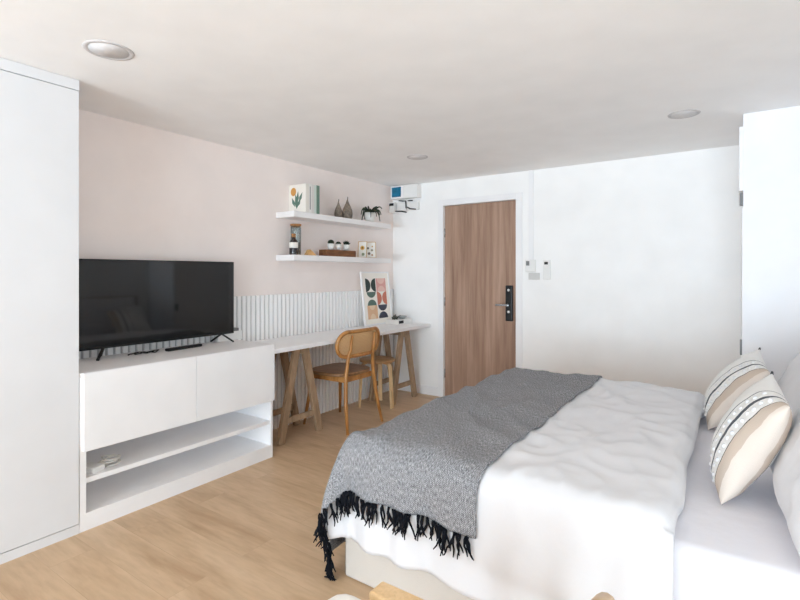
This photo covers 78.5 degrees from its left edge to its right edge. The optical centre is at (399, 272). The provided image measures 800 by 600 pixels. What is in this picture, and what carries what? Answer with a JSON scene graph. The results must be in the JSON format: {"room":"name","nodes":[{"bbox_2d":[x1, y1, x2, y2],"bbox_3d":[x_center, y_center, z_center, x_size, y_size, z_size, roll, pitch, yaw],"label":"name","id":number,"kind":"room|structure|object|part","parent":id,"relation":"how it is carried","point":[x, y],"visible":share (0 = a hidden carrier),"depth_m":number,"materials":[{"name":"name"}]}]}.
{"room":"studio apartment","nodes":[
{"label":"studio apartment","id":0,"kind":"room"},
{"bbox_2d":[0,390,438,599],"bbox_3d":[-0.131,1.350,-0.040,6.410,0.100,9.586,0,0,35],"label":"floor","id":1,"kind":"structure","parent":0,"point":[247,533],"depth_m":2.33,"materials":[{"name":"brown wood"}]},
{"bbox_2d":[0,57,78,564],"bbox_3d":[-2.566,0.170,1.469,0.485,2.261,2.704,0,0,35],"label":"wardrobe","id":2,"kind":"object","parent":1,"relation":"on","point":[39,108],"visible":1,"depth_m":2.29,"materials":[{"name":"white wood"}]},
{"bbox_2d":[79,340,274,532],"bbox_3d":[-1.431,0.901,3.081,0.479,0.798,1.235,0,0,35],"label":"tv cabinet","id":3,"kind":"object","parent":1,"relation":"on","point":[178,421],"visible":0.84,"depth_m":2.90,"materials":[{"name":"white laminate"}]},
{"bbox_3d":[-1.781,0.868,2.591,0.459,0.688,0.030,0,0,35],"label":"panel","id":4,"kind":"part","parent":3,"relation":"part of","materials":[{"name":"white laminate"}]},
{"bbox_2d":[86,462,104,473],"bbox_3d":[-1.615,1.022,2.572,0.100,0.030,0.070,0,0,17],"label":"power adapter","id":5,"kind":"object","parent":3,"relation":"on","point":[91,467],"visible":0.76,"depth_m":2.55,"materials":[{"name":"white plastic"}]},
{"bbox_2d":[98,454,120,466],"bbox_3d":[-1.573,1.013,2.650,0.105,0.046,0.098,0,0,-13],"label":"coiled cable","id":6,"kind":"object","parent":3,"relation":"on","point":[110,460],"visible":0.98,"depth_m":2.64,"materials":[{"name":"white plastic"}]},
{"bbox_3d":[-1.410,0.700,2.705,0.018,0.393,0.616,0,0,35],"label":"door","id":7,"kind":"part","parent":3,"relation":"part of","materials":[{"name":"white laminate"}]},
{"bbox_2d":[79,340,270,376],"bbox_3d":[-1.439,0.512,3.086,0.460,0.020,1.234,0,0,35],"label":"countertop","id":8,"kind":"structure","parent":3,"relation":"on","point":[86,365],"depth_m":2.98,"materials":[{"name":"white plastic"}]},
{"bbox_2d":[128,349,158,355],"bbox_3d":[-1.587,0.492,3.034,0.055,0.015,0.195,0,0,35],"label":"cable","id":9,"kind":"object","parent":8,"relation":"on","point":[156,350],"visible":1,"depth_m":3.03,"materials":[{"name":"black plastic"}]},
{"bbox_2d":[79,259,233,360],"bbox_3d":[-1.532,0.209,3.181,0.160,0.580,1.047,0,0,35],"label":"television","id":10,"kind":"object","parent":8,"relation":"on","point":[122,302],"visible":0.91,"depth_m":3.09,"materials":[{"name":"black plastic"}]},
{"bbox_2d":[165,344,201,351],"bbox_3d":[-1.430,0.493,3.246,0.040,0.018,0.260,0,0,29],"label":"remote control","id":11,"kind":"object","parent":8,"relation":"on","point":[192,345],"visible":1,"depth_m":3.23,"materials":[{"name":"black plastic"}]},
{"bbox_2d":[214,327,241,341],"bbox_3d":[-1.284,0.458,3.662,0.056,0.088,0.210,0,0,35],"label":"media box","id":12,"kind":"object","parent":8,"relation":"on","point":[237,334],"visible":0.57,"depth_m":3.66,"materials":[{"name":"white plastic"}]},
{"bbox_2d":[86,411,269,482],"bbox_3d":[-1.440,1.051,3.094,0.451,0.026,1.186,0,0,35],"label":"shelf","id":13,"kind":"object","parent":3,"relation":"attached to","point":[139,451],"depth_m":3.04,"materials":[{"name":"white laminate"}]},
{"bbox_3d":[-1.062,0.700,3.210,0.018,0.393,0.604,0,0,35],"label":"door","id":14,"kind":"part","parent":3,"relation":"part of","materials":[{"name":"white laminate"}]},
{"bbox_3d":[-1.094,0.868,3.587,0.459,0.688,0.018,0,0,35],"label":"panel","id":15,"kind":"part","parent":3,"relation":"part of","materials":[{"name":"white laminate"}]},
{"bbox_2d":[273,348,322,444],"bbox_3d":[-0.894,0.935,3.952,0.320,0.727,0.479,0,0,35],"label":"trestle","id":16,"kind":"object","parent":1,"relation":"on","point":[290,367],"visible":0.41,"depth_m":3.92,"materials":[{"name":"brown wood"}]},
{"bbox_3d":[-0.858,0.935,3.775,0.034,0.727,0.229,0,0,35],"label":"leg","id":17,"kind":"part","parent":16,"relation":"part of","materials":[{"name":"brown wood"}]},
{"bbox_3d":[-0.930,0.935,4.128,0.034,0.727,0.229,0,0,35],"label":"leg","id":18,"kind":"part","parent":16,"relation":"part of","materials":[{"name":"brown wood"}]},
{"bbox_3d":[-0.716,0.935,3.981,0.034,0.727,0.229,0,0,35],"label":"leg","id":19,"kind":"part","parent":16,"relation":"part of","materials":[{"name":"brown wood"}]},
{"bbox_2d":[252,322,430,353],"bbox_3d":[-0.474,0.556,4.474,0.471,0.032,2.140,0,0,35],"label":"countertop","id":20,"kind":"structure","parent":16,"relation":"on","point":[302,341],"depth_m":4.10,"materials":[{"name":"white laminate"}]},
{"bbox_2d":[359,272,392,326],"bbox_3d":[-0.244,0.263,5.137,0.083,0.554,0.475,0,0,35],"label":"framed print","id":21,"kind":"object","parent":20,"relation":"on","point":[375,286],"visible":0.86,"depth_m":5.12,"materials":[{"name":"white paper"}]},
{"bbox_2d":[386,318,411,324],"bbox_3d":[-0.011,0.514,5.231,0.161,0.049,0.260,0,0,35],"label":"box","id":22,"kind":"object","parent":20,"relation":"on","point":[398,321],"visible":0.9,"depth_m":5.16,"materials":[{"name":"white plastic"}]},
{"bbox_2d":[303,326,382,434],"bbox_3d":[-0.490,0.884,4.255,0.524,0.837,0.562,0,0,36],"label":"dining chair","id":23,"kind":"object","parent":1,"relation":"on","point":[355,343],"visible":0.95,"depth_m":4.13,"materials":[{"name":"brown wood"}]},
{"bbox_3d":[-0.790,1.077,4.225,0.092,0.449,0.035,0,0,-9],"label":"leg","id":24,"kind":"part","parent":23,"relation":"part of","materials":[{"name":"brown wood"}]},
{"bbox_3d":[-0.556,1.077,4.550,0.035,0.449,0.092,0,0,-10],"label":"leg","id":25,"kind":"part","parent":23,"relation":"part of","materials":[{"name":"brown wood"}]},
{"bbox_3d":[-0.519,0.842,4.276,0.450,0.026,0.474,0,0,36],"label":"seat","id":26,"kind":"part","parent":23,"relation":"part of","materials":[{"name":"brown wood"}]},
{"bbox_3d":[-0.506,0.880,4.267,0.390,0.045,0.380,0,0,36],"label":"seat frame","id":27,"kind":"part","parent":23,"relation":"part of","materials":[{"name":"brown wood"}]},
{"bbox_3d":[-0.429,0.906,3.975,0.075,0.794,0.106,0,0,20],"label":"leg","id":28,"kind":"part","parent":23,"relation":"part of","materials":[{"name":"brown wood"}]},
{"bbox_3d":[-0.330,0.585,4.140,0.090,0.238,0.562,0,0,36],"label":"backrest frame","id":29,"kind":"part","parent":23,"relation":"part of","materials":[{"name":"brown wood"}]},
{"bbox_3d":[-0.330,0.585,4.140,0.055,0.195,0.520,0,0,36],"label":"cane panel","id":30,"kind":"part","parent":23,"relation":"part of","materials":[{"name":"beige wicker"}]},
{"bbox_3d":[-0.204,0.906,4.287,0.106,0.794,0.075,0,0,-38],"label":"leg","id":31,"kind":"part","parent":23,"relation":"part of","materials":[{"name":"brown wood"}]},
{"bbox_2d":[358,356,394,408],"bbox_3d":[-0.215,1.070,4.813,0.370,0.460,0.356,0,0,37],"label":"stool","id":32,"kind":"object","parent":1,"relation":"on","point":[379,360],"visible":0.87,"depth_m":4.74,"materials":[{"name":"brown wood"}]},
{"bbox_3d":[-0.336,1.083,4.772,0.145,0.435,0.040,0,0,-23],"label":"leg","id":33,"kind":"part","parent":32,"relation":"part of","materials":[{"name":"brown wood"}]},
{"bbox_3d":[-0.223,0.853,4.819,0.350,0.025,0.350,0,0,37],"label":"seat","id":34,"kind":"part","parent":32,"relation":"part of","materials":[{"name":"brown wood"}]},
{"bbox_3d":[-0.207,1.083,4.940,0.040,0.435,0.145,0,0,7],"label":"leg","id":35,"kind":"part","parent":32,"relation":"part of","materials":[{"name":"brown wood"}]},
{"bbox_3d":[-0.126,1.083,4.744,0.145,0.435,0.040,0,0,37],"label":"leg","id":36,"kind":"part","parent":32,"relation":"part of","materials":[{"name":"brown wood"}]},
{"bbox_2d":[368,331,416,404],"bbox_3d":[-0.071,0.935,5.066,0.330,0.727,0.459,0,0,35],"label":"trestle","id":37,"kind":"object","parent":1,"relation":"on","point":[405,335],"visible":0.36,"depth_m":5.03,"materials":[{"name":"brown wood"}]},
{"bbox_3d":[-0.250,0.935,5.044,0.034,0.727,0.219,0,0,35],"label":"leg","id":38,"kind":"part","parent":37,"relation":"part of","materials":[{"name":"brown wood"}]},
{"bbox_3d":[-0.114,0.935,5.242,0.034,0.727,0.219,0,0,35],"label":"leg","id":39,"kind":"part","parent":37,"relation":"part of","materials":[{"name":"brown wood"}]},
{"bbox_3d":[-0.028,0.935,4.891,0.034,0.727,0.219,0,0,35],"label":"leg","id":40,"kind":"part","parent":37,"relation":"part of","materials":[{"name":"brown wood"}]},
{"bbox_3d":[0.109,0.935,5.088,0.034,0.727,0.219,0,0,35],"label":"leg","id":41,"kind":"part","parent":37,"relation":"part of","materials":[{"name":"brown wood"}]},
{"bbox_2d":[328,582,614,599],"bbox_3d":[-0.058,0.903,0.781,0.658,0.795,0.686,0,0,35],"label":"armchair","id":42,"kind":"object","parent":1,"relation":"on","point":[382,591],"visible":1,"depth_m":1.12,"materials":[{"name":"beige fabric"}]},
{"bbox_2d":[328,594,360,599],"bbox_3d":[-0.101,0.850,0.823,0.480,0.240,0.540,0,0,35],"label":"seat cushion","id":43,"kind":"object","parent":42,"relation":"on","point":[341,596],"depth_m":1.11,"materials":[{"name":"beige fabric"}]},
{"bbox_3d":[0.142,0.754,1.025,0.490,0.025,0.056,0,0,35],"label":"armrest","id":44,"kind":"part","parent":42,"relation":"part of","materials":[{"name":"brown wood"}]},
{"bbox_3d":[0.190,0.624,0.610,0.056,0.236,0.636,0,0,35],"label":"frame","id":45,"kind":"part","parent":42,"relation":"part of","materials":[{"name":"beige wood"}]},
{"bbox_2d":[346,416,799,599],"bbox_3d":[1.123,0.800,2.275,2.045,1.000,1.880,0,0,35],"label":"bed","id":46,"kind":"object","parent":1,"relation":"on","point":[742,547],"visible":0.08,"depth_m":1.48,"materials":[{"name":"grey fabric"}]},
{"bbox_2d":[327,378,704,599],"bbox_3d":[0.759,0.904,2.513,1.327,0.442,2.028,0,0,35],"label":"duvet","id":47,"kind":"object","parent":46,"relation":"on","point":[588,503],"visible":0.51,"depth_m":1.67,"materials":[{"name":"white fabric"}]},
{"bbox_2d":[313,367,601,580],"bbox_3d":[0.488,0.986,2.669,0.786,0.625,2.060,0,0,35],"label":"throw blanket","id":48,"kind":"object","parent":47,"relation":"on","point":[430,461],"visible":0.98,"depth_m":2.01,"materials":[{"name":"grey fabric"}]},
{"bbox_2d":[703,347,769,429],"bbox_3d":[1.716,0.584,2.511,0.285,0.378,0.450,0,0,35],"label":"cushion","id":49,"kind":"object","parent":46,"relation":"on","point":[733,380],"visible":0.86,"depth_m":2.41,"materials":[{"name":"fabric"}]},
{"bbox_3d":[1.101,0.910,2.287,1.955,0.260,1.805,0,0,35],"label":"mattress","id":50,"kind":"part","parent":46,"relation":"part of","materials":[{"name":"white fabric"}]},
{"bbox_2d":[709,371,791,503],"bbox_3d":[1.243,0.572,1.749,0.239,0.397,0.439,0,0,35],"label":"cushion","id":51,"kind":"object","parent":46,"relation":"on","point":[751,434],"visible":1,"depth_m":1.62,"materials":[{"name":"fabric"}]},
{"bbox_2d":[770,407,799,555],"bbox_3d":[1.328,0.541,1.493,0.308,0.448,0.740,0,0,33],"label":"pillow","id":52,"kind":"object","parent":46,"relation":"on","point":[785,468],"visible":0.87,"depth_m":1.46,"materials":[{"name":"white fabric"}]},
{"bbox_2d":[777,352,799,416],"bbox_3d":[1.882,0.537,2.247,0.293,0.456,0.740,0,0,36],"label":"pillow","id":53,"kind":"object","parent":46,"relation":"on","point":[789,383],"visible":0.21,"depth_m":2.14,"materials":[{"name":"white fabric"}]},
{"bbox_2d":[739,106,799,381],"bbox_3d":[2.576,0.169,3.147,0.654,2.262,0.866,0,0,35],"label":"tall cabinet","id":54,"kind":"object","parent":1,"relation":"on","point":[769,140],"visible":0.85,"depth_m":2.89,"materials":[{"name":"white laminate"}]},
{"bbox_3d":[2.312,-0.695,3.324,0.020,0.390,0.834,0,0,35],"label":"door","id":55,"kind":"part","parent":54,"relation":"part of","materials":[{"name":"white laminate"}]},
{"bbox_3d":[2.318,0.390,3.320,0.006,1.580,0.834,0,0,35],"label":"door","id":56,"kind":"part","parent":54,"relation":"part of","materials":[{"name":"white laminate"}]},
{"bbox_2d":[79,109,392,295],"bbox_3d":[-2.728,0.169,1.752,0.100,2.263,9.586,0,0,35],"label":"wall","id":57,"kind":"structure","parent":0,"point":[146,193],"depth_m":3.61,"materials":[{"name":"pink paint"}]},
{"bbox_2d":[79,289,392,429],"bbox_3d":[-1.022,0.740,4.116,0.021,1.120,3.355,0,0,35],"label":"panel","id":58,"kind":"object","parent":57,"relation":"attached to","point":[259,317],"visible":0.3,"depth_m":4.33,"materials":[{"name":"white wood"}]},
{"bbox_2d":[276,211,390,229],"bbox_3d":[-0.567,-0.484,4.606,0.216,0.047,1.353,0,0,35],"label":"wall shelf","id":59,"kind":"object","parent":57,"relation":"attached to","point":[291,215],"visible":1,"depth_m":4.39,"materials":[{"name":"white laminate"}]},
{"bbox_2d":[289,183,308,212],"bbox_3d":[-0.865,-0.630,4.183,0.205,0.245,0.035,0,0,35],"label":"book","id":60,"kind":"object","parent":59,"relation":"on","point":[299,193],"visible":0.92,"depth_m":4.15,"materials":[{"name":"white paper"}]},
{"bbox_2d":[291,188,295,195],"bbox_3d":[-0.912,-0.693,4.194,0.066,0.072,0.001,0,0,35],"label":"print","id":61,"kind":"object","parent":60,"relation":"attached to","point":[293,191],"depth_m":4.19},
{"bbox_2d":[292,193,301,207],"bbox_3d":[-0.876,-0.621,4.169,0.126,0.154,0.001,0,0,35],"label":"print","id":62,"kind":"object","parent":60,"relation":"attached to","point":[296,197],"depth_m":4.17,"materials":[{"name":"green paper"}]},
{"bbox_2d":[309,184,311,212],"bbox_3d":[-0.843,-0.632,4.210,0.201,0.248,0.034,0,0,35],"label":"book","id":63,"kind":"object","parent":59,"relation":"on","point":[310,185],"visible":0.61,"depth_m":4.16,"materials":[{"name":"white paper"}]},
{"bbox_2d":[312,185,313,212],"bbox_3d":[-0.822,-0.630,4.236,0.195,0.245,0.030,0,0,35],"label":"book","id":64,"kind":"object","parent":59,"relation":"on","point":[312,185],"visible":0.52,"depth_m":4.18,"materials":[{"name":"white paper"}]},
{"bbox_2d":[314,185,316,213],"bbox_3d":[-0.807,-0.630,4.261,0.198,0.244,0.026,0,0,35],"label":"book","id":65,"kind":"object","parent":59,"relation":"on","point":[315,186],"visible":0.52,"depth_m":4.21,"materials":[{"name":"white paper"}]},
{"bbox_2d":[316,185,319,213],"bbox_3d":[-0.790,-0.631,4.288,0.200,0.246,0.036,0,0,35],"label":"book","id":66,"kind":"object","parent":59,"relation":"on","point":[318,187],"visible":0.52,"depth_m":4.24,"materials":[{"name":"green paper"}]},
{"bbox_2d":[334,199,342,216],"bbox_3d":[-0.578,-0.601,4.602,0.077,0.186,0.078,0,0,35],"label":"pear ornament","id":67,"kind":"object","parent":59,"relation":"on","point":[338,211],"visible":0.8,"depth_m":4.58,"materials":[{"name":"grey ceramic"}]},
{"bbox_2d":[342,197,352,218],"bbox_3d":[-0.501,-0.618,4.677,0.101,0.221,0.102,0,0,35],"label":"pear ornament","id":68,"kind":"object","parent":59,"relation":"on","point":[347,212],"visible":0.91,"depth_m":4.64,"materials":[{"name":"grey ceramic"}]},
{"bbox_2d":[361,206,381,221],"bbox_3d":[-0.284,-0.591,4.928,0.213,0.166,0.256,0,0,35],"label":"potted plant","id":69,"kind":"object","parent":59,"relation":"on","point":[369,213],"visible":0.93,"depth_m":4.90,"materials":[{"name":"green plant"}]},
{"bbox_3d":[-0.304,-0.558,4.948,0.116,0.100,0.116,0,0,35],"label":"pot","id":70,"kind":"part","parent":69,"relation":"part of","materials":[{"name":"white ceramic"}]},
{"bbox_2d":[276,255,390,262],"bbox_3d":[-0.567,-0.127,4.606,0.216,0.047,1.353,0,0,35],"label":"wall shelf","id":71,"kind":"object","parent":57,"relation":"attached to","point":[308,258],"visible":1,"depth_m":4.39,"materials":[{"name":"white laminate"}]},
{"bbox_2d":[289,234,297,254],"bbox_3d":[-0.888,-0.240,4.093,0.073,0.179,0.073,0,0,35],"label":"bottle","id":72,"kind":"object","parent":71,"relation":"on","point":[293,244],"visible":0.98,"depth_m":4.07,"materials":[{"name":"black glass"}]},
{"bbox_2d":[290,224,300,254],"bbox_3d":[-0.892,-0.285,4.193,0.094,0.269,0.094,0,0,35],"label":"glass jar","id":73,"kind":"object","parent":71,"relation":"on","point":[291,225],"visible":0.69,"depth_m":4.17,"materials":[{"name":"clear glass"}]},
{"bbox_3d":[-0.892,-0.406,4.193,0.094,0.028,0.094,0,0,35],"label":"lid","id":74,"kind":"part","parent":73,"relation":"part of","materials":[{"name":"brown wood"}]},
{"bbox_2d":[304,250,316,255],"bbox_3d":[-0.768,-0.175,4.196,0.050,0.050,0.100,0,0,40],"label":"wedge","id":75,"kind":"object","parent":71,"relation":"on","point":[308,252],"visible":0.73,"depth_m":4.17,"materials":[{"name":"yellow wood"}]},
{"bbox_2d":[319,249,355,256],"bbox_3d":[-0.574,-0.180,4.539,0.100,0.060,0.400,0,0,35],"label":"wooden box","id":76,"kind":"object","parent":71,"relation":"on","point":[325,252],"visible":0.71,"depth_m":4.46,"materials":[{"name":"brown wood"}]},
{"bbox_2d":[327,240,333,249],"bbox_3d":[-0.631,-0.258,4.474,0.066,0.095,0.066,0,0,35],"label":"potted cactus","id":77,"kind":"object","parent":76,"relation":"on","point":[330,244],"visible":0.96,"depth_m":4.45,"materials":[{"name":"white ceramic"}]},
{"bbox_2d":[335,242,341,249],"bbox_3d":[-0.574,-0.252,4.557,0.066,0.083,0.066,0,0,35],"label":"potted cactus","id":78,"kind":"object","parent":76,"relation":"on","point":[338,245],"visible":0.94,"depth_m":4.53,"materials":[{"name":"white ceramic"}]},
{"bbox_2d":[343,240,349,250],"bbox_3d":[-0.506,-0.260,4.655,0.073,0.099,0.077,0,0,-4],"label":"potted cactus","id":79,"kind":"object","parent":76,"relation":"on","point":[346,246],"visible":0.95,"depth_m":4.63,"materials":[{"name":"white ceramic"}]},
{"bbox_2d":[343,245,349,250],"bbox_3d":[-0.509,-0.239,4.652,0.066,0.058,0.066,0,0,35],"label":"pot","id":80,"kind":"object","parent":79,"relation":"on","point":[346,247],"depth_m":4.63,"materials":[{"name":"white ceramic"}]},
{"bbox_2d":[358,241,366,257],"bbox_3d":[-0.375,-0.234,4.894,0.091,0.167,0.040,0,0,9],"label":"picture card","id":81,"kind":"object","parent":71,"relation":"on","point":[362,245],"visible":0.84,"depth_m":4.89,"materials":[{"name":"white paper"}]},
{"bbox_2d":[367,242,375,257],"bbox_3d":[-0.305,-0.234,4.968,0.126,0.167,0.040,0,0,-14],"label":"picture card","id":82,"kind":"object","parent":71,"relation":"on","point":[371,246],"visible":0.62,"depth_m":4.97,"materials":[{"name":"white paper"}]},
{"bbox_2d":[0,0,799,186],"bbox_3d":[-0.131,-1.013,-0.040,6.410,0.100,9.586,0,0,35],"label":"ceiling","id":83,"kind":"structure","parent":0,"point":[352,88],"depth_m":2.35,"materials":[{"name":"paint"}]},
{"bbox_2d":[82,40,134,60],"bbox_3d":[-1.259,-0.961,2.120,0.196,0.004,0.196,0,0,35],"label":"recessed light","id":84,"kind":"object","parent":83,"relation":"in","point":[100,48],"visible":1,"depth_m":2.11,"materials":[{"name":"white plastic"}]},
{"bbox_2d":[88,42,129,58],"bbox_3d":[-1.259,-0.962,2.120,0.157,0.003,0.157,0,0,35],"label":"diffuser","id":85,"kind":"object","parent":84,"relation":"attached to","point":[107,50],"depth_m":2.11,"materials":[{"name":"white plastic"}]},
{"bbox_2d":[407,154,427,159],"bbox_3d":[0.145,-0.961,4.067,0.176,0.004,0.176,0,0,35],"label":"recessed light","id":86,"kind":"object","parent":83,"relation":"in","point":[416,156],"visible":1,"depth_m":4.07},
{"bbox_2d":[409,155,425,158],"bbox_3d":[0.145,-0.962,4.067,0.141,0.003,0.141,0,0,35],"label":"diffuser","id":87,"kind":"object","parent":86,"relation":"attached to","point":[410,156],"depth_m":4.06,"materials":[{"name":"white plastic"}]},
{"bbox_2d":[667,109,700,118],"bbox_3d":[1.720,-0.961,2.968,0.176,0.004,0.176,0,0,35],"label":"recessed light","id":88,"kind":"object","parent":83,"relation":"in","point":[681,114],"visible":1,"depth_m":2.97,"materials":[{"name":"white plastic"}]},
{"bbox_2d":[671,111,696,117],"bbox_3d":[1.720,-0.962,2.968,0.141,0.003,0.141,0,0,35],"label":"diffuser","id":89,"kind":"object","parent":88,"relation":"attached to","point":[678,114],"depth_m":2.97,"materials":[{"name":"white plastic"}]},
{"bbox_2d":[393,145,741,395],"bbox_3d":[1.581,0.169,4.432,3.950,2.263,0.120,0,0,35],"label":"wall","id":90,"kind":"structure","parent":0,"point":[644,253],"depth_m":4.17,"materials":[{"name":"white paint"}]},
{"bbox_2d":[389,200,419,213],"bbox_3d":[0.046,-0.728,5.362,0.355,0.147,0.092,0,0,35],"label":"circuit breaker","id":91,"kind":"object","parent":90,"relation":"attached to","point":[394,208],"visible":1,"depth_m":5.36,"materials":[{"name":"white plastic"}]},
{"bbox_2d":[391,183,420,199],"bbox_3d":[0.064,-0.882,5.345,0.345,0.145,0.100,0,0,35],"label":"electrical panel","id":92,"kind":"object","parent":90,"relation":"attached to","point":[410,191],"visible":1,"depth_m":5.30,"materials":[{"name":"white plastic"}]},
{"bbox_2d":[398,381,437,395],"bbox_3d":[0.172,1.252,5.324,0.558,0.095,0.012,0,0,35],"label":"baseboard","id":93,"kind":"structure","parent":90,"relation":"attached to","point":[423,389],"depth_m":5.25,"materials":[{"name":"white laminate"}]},
{"bbox_2d":[438,192,521,396],"bbox_3d":[0.788,0.268,4.912,0.916,2.065,0.110,0,0,35],"label":"door","id":94,"kind":"structure","parent":90,"relation":"in","point":[482,301],"depth_m":4.93,"materials":[{"name":"brown wood"}]},
{"bbox_3d":[0.989,0.310,4.733,0.133,0.028,0.042,0,0,35],"label":"handle","id":95,"kind":"part","parent":94,"relation":"part of","materials":[{"name":"silver metal"}]},
{"bbox_2d":[525,260,535,271],"bbox_3d":[1.223,-0.068,4.592,0.102,0.115,0.024,0,0,35],"label":"controller","id":96,"kind":"object","parent":90,"relation":"attached to","point":[530,265],"visible":1,"depth_m":4.58,"materials":[{"name":"white plastic"}]},
{"bbox_2d":[528,273,539,279],"bbox_3d":[1.253,0.030,4.579,0.107,0.064,0.010,0,0,35],"label":"switch plate","id":97,"kind":"object","parent":90,"relation":"attached to","point":[531,276],"visible":1,"depth_m":4.57,"materials":[{"name":"white plastic"}]},
{"bbox_2d":[543,260,550,279],"bbox_3d":[1.349,-0.030,4.506,0.068,0.180,0.022,0,0,35],"label":"remote control","id":98,"kind":"object","parent":90,"relation":"attached to","point":[546,263],"visible":1,"depth_m":4.50,"materials":[{"name":"white plastic"}]}
]}

